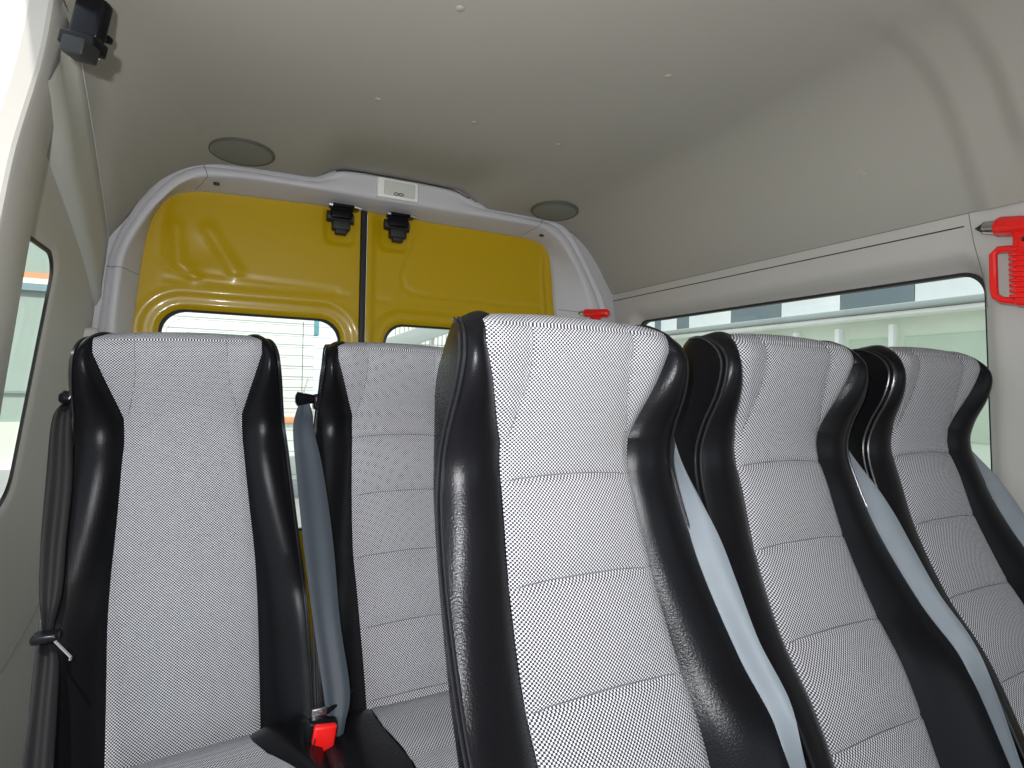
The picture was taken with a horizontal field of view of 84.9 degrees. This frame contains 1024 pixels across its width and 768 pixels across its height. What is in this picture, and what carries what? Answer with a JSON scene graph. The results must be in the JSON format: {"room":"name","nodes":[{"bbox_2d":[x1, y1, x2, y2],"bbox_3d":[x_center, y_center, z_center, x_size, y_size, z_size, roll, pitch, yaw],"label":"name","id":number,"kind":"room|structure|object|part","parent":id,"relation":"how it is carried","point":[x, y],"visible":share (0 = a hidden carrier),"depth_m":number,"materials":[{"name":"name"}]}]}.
{"room":"vehicle interior","nodes":[
{"label":"vehicle interior","id":0,"kind":"room"},
{"bbox_2d":[0,156,94,767],"bbox_3d":[-1.052,0.236,1.181,0.146,1.700,1.009,1,0,-26],"label":"wall","id":1,"kind":"structure","parent":0,"point":[70,306],"depth_m":1.29,"materials":[{"name":"grey plastic"}]},
{"bbox_2d":[0,0,28,110],"bbox_3d":[-1.047,0.145,1.036,0.337,1.880,0.620,1,0,-26],"label":"trim","id":2,"kind":"structure","parent":1,"relation":"attached to","point":[13,13],"depth_m":0.92,"materials":[{"name":"white paint"}]},
{"bbox_2d":[0,236,53,506],"bbox_3d":[-0.926,-0.022,0.980,0.057,0.544,0.604,1,0,-26],"label":"window","id":3,"kind":"structure","parent":1,"relation":"in","point":[33,240],"depth_m":1.20,"materials":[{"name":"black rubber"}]},
{"bbox_2d":[0,0,68,413],"bbox_3d":[-0.892,0.148,0.949,0.198,1.880,0.301,1,0,-26],"label":"trim","id":4,"kind":"structure","parent":1,"relation":"attached to","point":[26,117],"depth_m":0.96,"materials":[{"name":"grey plastic"}]},
{"bbox_2d":[47,2,108,304],"bbox_3d":[-1.026,-0.465,1.330,0.068,0.495,0.816,1,0,-32],"label":"trim","id":5,"kind":"structure","parent":1,"relation":"attached to","point":[72,156],"depth_m":1.23,"materials":[{"name":"plastic"}]},
{"bbox_2d":[83,327,98,336],"bbox_3d":[-1.185,-0.129,1.565,0.050,0.060,0.030,1,0,-26],"label":"anchor cover","id":6,"kind":"object","parent":1,"relation":"attached to","point":[88,331],"visible":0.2,"depth_m":1.56,"materials":[{"name":"plastic"}]},
{"bbox_2d":[65,0,1023,294],"bbox_3d":[0.450,-0.578,0.407,1.883,0.374,3.730,1,0,-26],"label":"ceiling","id":7,"kind":"structure","parent":0,"point":[686,138],"depth_m":1.31,"materials":[{"name":"plastic"}]},
{"bbox_2d":[57,0,112,65],"bbox_3d":[-0.710,-0.580,0.945,0.067,0.154,0.215,1,0,-26],"label":"latch","id":8,"kind":"object","parent":7,"relation":"attached to","point":[85,40],"depth_m":0.94,"materials":[{"name":"black plastic"}]},
{"bbox_3d":[-0.684,-0.542,0.893,0.060,0.033,0.032,1,0,0],"label":"catch arm","id":9,"kind":"part","parent":8,"relation":"part of","materials":[{"name":"black plastic"}]},
{"bbox_2d":[208,137,274,166],"bbox_3d":[-0.811,-0.695,1.681,0.184,0.018,0.183,1,0,41],"label":"ceiling speaker","id":10,"kind":"object","parent":7,"relation":"attached to","point":[238,151],"visible":0.98,"depth_m":1.66,"materials":[{"name":"grey plastic"}]},
{"bbox_2d":[531,201,577,220],"bbox_3d":[0.165,-0.669,2.172,0.183,0.022,0.184,1,0,23],"label":"ceiling speaker","id":11,"kind":"object","parent":7,"relation":"attached to","point":[545,210],"visible":1,"depth_m":2.15,"materials":[{"name":"grey plastic"}]},
{"bbox_2d":[612,201,1023,512],"bbox_3d":[1.294,0.372,0.887,0.154,1.520,3.830,1,0,-26],"label":"wall","id":12,"kind":"structure","parent":0,"point":[949,245],"depth_m":1.40,"materials":[{"name":"grey plastic"}]},
{"bbox_2d":[975,215,1023,306],"bbox_3d":[1.056,-0.255,1.159,0.059,0.205,0.171,1,0,-25],"label":"hammer","id":13,"kind":"object","parent":12,"relation":"attached to","point":[1013,226],"visible":1,"depth_m":1.17,"materials":[{"name":"red plastic"}]},
{"bbox_3d":[1.055,-0.240,1.144,0.032,0.163,0.090,8,8,-27],"label":"handle","id":14,"kind":"part","parent":13,"relation":"part of","materials":[{"name":"red plastic"}]},
{"bbox_3d":[0.376,1.141,0.471,2.100,0.060,3.900,1,0,-26],"label":"floor","id":15,"kind":"structure","parent":0,"visible":0},
{"bbox_2d":[28,332,327,767],"bbox_3d":[-0.541,0.498,0.921,0.427,1.209,0.683,1,0,-28],"label":"passenger seat","id":16,"kind":"object","parent":15,"relation":"on","point":[182,616],"visible":0.97,"depth_m":1.05,"materials":[{"name":"fabric"}]},
{"bbox_2d":[22,390,72,767],"bbox_3d":[-0.754,0.290,0.928,0.067,0.563,0.280,1,0,-30],"label":"belt","id":17,"kind":"object","parent":16,"relation":"attached to","point":[39,749],"visible":0.99,"depth_m":0.93,"materials":[{"name":"black fabric"}]},
{"bbox_2d":[304,715,336,750],"bbox_3d":[-0.321,0.620,0.929,0.056,0.128,0.038,1,0,-26],"label":"belt buckle","id":18,"kind":"object","parent":16,"relation":"attached to","point":[320,731],"visible":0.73,"depth_m":0.92,"materials":[{"name":"red plastic"}]},
{"bbox_2d":[312,341,458,767],"bbox_3d":[-0.175,0.504,1.106,0.418,1.199,0.678,1,0,-26],"label":"passenger seat","id":19,"kind":"object","parent":15,"relation":"on","point":[374,419],"visible":0.61,"depth_m":1.19,"materials":[{"name":"fabric"}]},
{"bbox_2d":[293,378,354,736],"bbox_3d":[-0.372,0.309,1.092,0.078,0.640,0.355,1,0,-29],"label":"belt","id":20,"kind":"object","parent":19,"relation":"attached to","point":[312,494],"visible":0.87,"depth_m":1.07,"materials":[{"name":"grey fabric"}]},
{"bbox_3d":[-0.323,0.560,0.939,0.024,0.034,0.005,1,0,-27],"label":"tongue plate","id":21,"kind":"part","parent":20,"relation":"part of","materials":[{"name":"silver metal"}]},
{"bbox_2d":[433,311,789,767],"bbox_3d":[0.172,0.508,0.556,0.418,1.199,0.678,1,0,-26],"label":"passenger seat","id":22,"kind":"object","parent":15,"relation":"on","point":[583,626],"visible":1,"depth_m":0.70,"materials":[{"name":"fabric"}]},
{"bbox_2d":[672,438,805,767],"bbox_3d":[0.274,0.333,0.770,0.098,0.586,0.384,1,0,-26],"label":"belt","id":23,"kind":"object","parent":22,"relation":"attached to","point":[710,552],"visible":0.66,"depth_m":0.75,"materials":[{"name":"grey fabric"}]},
{"bbox_2d":[674,331,1010,767],"bbox_3d":[0.551,0.516,0.745,0.418,1.199,0.678,1,0,-26],"label":"passenger seat","id":24,"kind":"object","parent":15,"relation":"on","point":[868,677],"visible":0.9,"depth_m":0.87,"materials":[{"name":"fabric"}]},
{"bbox_2d":[849,451,1021,767],"bbox_3d":[0.653,0.342,0.959,0.098,0.586,0.384,1,0,-26],"label":"belt","id":25,"kind":"object","parent":24,"relation":"attached to","point":[884,519],"visible":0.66,"depth_m":0.92,"materials":[{"name":"grey fabric"}]},
{"bbox_2d":[848,345,1023,767],"bbox_3d":[0.932,0.525,0.935,0.418,1.199,0.678,1,0,-26],"label":"passenger seat","id":26,"kind":"object","parent":15,"relation":"on","point":[910,433],"visible":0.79,"depth_m":1.08,"materials":[{"name":"fabric"}]},
{"bbox_2d":[972,451,1023,545],"bbox_3d":[1.030,0.350,1.147,0.098,0.586,0.384,1,0,-26],"label":"belt","id":27,"kind":"object","parent":26,"relation":"attached to","point":[1009,508],"visible":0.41,"depth_m":1.18,"materials":[{"name":"grey fabric"}]},
{"label":"outside","id":28,"kind":"structure","parent":0,"visible":0},
{"bbox_2d":[0,409,316,527],"bbox_3d":[-0.036,1.820,-0.011,120.000,0.100,120.000,1,0,-26],"label":"ground","id":29,"kind":"structure","parent":28,"point":[4,474],"depth_m":9.32,"materials":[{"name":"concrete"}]},
{"bbox_2d":[0,242,48,469],"bbox_3d":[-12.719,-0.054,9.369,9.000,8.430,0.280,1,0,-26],"label":"building","id":30,"kind":"structure","parent":29,"relation":"on","point":[36,274],"depth_m":10.89,"materials":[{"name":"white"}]},
{"bbox_2d":[162,312,318,482],"bbox_3d":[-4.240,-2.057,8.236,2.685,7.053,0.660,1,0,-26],"label":"building","id":31,"kind":"structure","parent":29,"relation":"on","point":[293,360],"depth_m":8.36,"materials":[{"name":"grey"}]},
{"bbox_3d":[-3.072,-0.880,8.745,0.092,0.253,0.200,1,0,-27],"label":"teal sign panel","id":32,"kind":"part","parent":31,"relation":"part of","materials":[{"name":"teal"}]},
{"bbox_2d":[365,307,448,346],"bbox_3d":[-1.387,0.101,10.204,3.200,3.570,1.800,1,0,-26],"label":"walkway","id":33,"kind":"structure","parent":29,"relation":"on","point":[402,335],"depth_m":9.19,"materials":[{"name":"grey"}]},
{"bbox_2d":[641,273,991,470],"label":"window","id":34,"kind":"structure","parent":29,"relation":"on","point":[946,315],"depth_m":6.77,"materials":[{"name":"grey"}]},
{"bbox_3d":[0.114,-1.954,15.775,0.200,2.000,11.844,1,0,-27],"label":"cladding panel","id":35,"kind":"part","parent":34,"relation":"part of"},
{"bbox_3d":[2.795,-1.933,10.398,0.200,2.000,0.154,1,0,-27],"label":"cladding panel","id":36,"kind":"part","parent":34,"relation":"part of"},
{"bbox_3d":[2.924,-1.933,10.139,0.200,2.000,0.405,1,0,-27],"label":"cladding panel","id":37,"kind":"part","parent":34,"relation":"part of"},
{"bbox_3d":[3.082,-1.931,9.822,0.200,2.000,0.282,1,0,-27],"label":"cladding panel","id":38,"kind":"part","parent":34,"relation":"part of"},
{"bbox_3d":[3.351,-1.929,9.284,0.200,2.000,0.901,1,0,-27],"label":"cladding panel","id":39,"kind":"part","parent":34,"relation":"part of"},
{"bbox_3d":[3.755,-1.926,8.473,0.200,2.000,0.892,1,0,-27],"label":"cladding panel","id":40,"kind":"part","parent":34,"relation":"part of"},
{"bbox_3d":[4.151,-1.923,7.678,0.200,2.000,0.863,1,0,-27],"label":"cladding panel","id":41,"kind":"part","parent":34,"relation":"part of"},
{"bbox_3d":[4.542,-1.920,6.894,0.200,2.000,0.870,1,0,-27],"label":"cladding panel","id":42,"kind":"part","parent":34,"relation":"part of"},
{"bbox_3d":[4.937,-1.917,6.101,0.200,2.000,0.882,1,0,-27],"label":"cladding panel","id":43,"kind":"part","parent":34,"relation":"part of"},
{"bbox_3d":[0.458,0.147,0.508,1.960,1.930,3.900,1,0,-26],"label":"wall","id":44,"kind":"structure","parent":0,"visible":0},
{"bbox_2d":[132,191,360,668],"bbox_3d":[-0.912,0.210,1.929,0.723,1.728,0.075,1,0,-26],"label":"door","id":45,"kind":"structure","parent":44,"relation":"in","point":[204,252],"depth_m":1.91,"materials":[{"name":"yellow paint"}]},
{"bbox_2d":[326,202,361,235],"bbox_3d":[-0.596,-0.581,1.987,0.117,0.105,0.057,1,0,-26],"label":"latch","id":46,"kind":"object","parent":45,"relation":"attached to","point":[340,216],"depth_m":1.97,"materials":[{"name":"black plastic"}]},
{"bbox_3d":[-0.596,-0.628,1.991,0.100,0.011,0.045,1,0,-27],"label":"striker plate","id":47,"kind":"part","parent":46,"relation":"part of","materials":[{"name":"black plastic"}]},
{"bbox_2d":[92,164,614,332],"bbox_3d":[-0.398,0.202,2.099,2.092,2.026,0.150,1,0,-26],"label":"trim","id":48,"kind":"structure","parent":44,"relation":"attached to","point":[578,284],"depth_m":1.95,"materials":[{"name":"grey plastic"}]},
{"bbox_2d":[358,211,367,341],"bbox_3d":[-0.566,0.232,2.069,0.022,1.740,0.030,1,0,-26],"label":"trim","id":49,"kind":"structure","parent":44,"relation":"attached to","point":[363,227],"depth_m":2.06,"materials":[{"name":"black rubber"}]},
{"bbox_2d":[376,177,417,202],"bbox_3d":[-0.407,-0.694,2.002,0.150,0.070,0.021,1,0,-26],"label":"lamp","id":50,"kind":"object","parent":44,"relation":"attached to","point":[388,188],"visible":1,"depth_m":1.99,"materials":[{"name":"white plastic"}]},
{"bbox_2d":[365,212,553,342],"bbox_3d":[-0.171,0.227,2.301,0.890,1.728,0.085,1,0,-26],"label":"door","id":51,"kind":"structure","parent":44,"relation":"in","point":[439,273],"depth_m":2.22,"materials":[{"name":"yellow paint"}]},
{"bbox_2d":[383,211,417,242],"bbox_3d":[-0.415,-0.577,2.078,0.117,0.105,0.057,1,0,-26],"label":"latch","id":52,"kind":"object","parent":51,"relation":"attached to","point":[397,225],"depth_m":2.06,"materials":[{"name":"black plastic"}]},
{"bbox_3d":[-0.415,-0.624,2.082,0.100,0.011,0.045,1,0,-27],"label":"striker plate","id":53,"kind":"part","parent":52,"relation":"part of","materials":[{"name":"black plastic"}]},
{"bbox_2d":[578,309,609,319],"bbox_3d":[0.336,-0.233,2.325,0.143,0.163,0.037,1,0,35],"label":"hammer","id":54,"kind":"object","parent":44,"relation":"attached to","point":[597,314],"visible":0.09,"depth_m":2.30,"materials":[{"name":"red plastic"}]},
{"bbox_3d":[0.350,-0.221,2.309,0.075,0.136,0.026,6,2,35],"label":"handle","id":55,"kind":"part","parent":54,"relation":"part of","materials":[{"name":"red plastic"}]}
]}

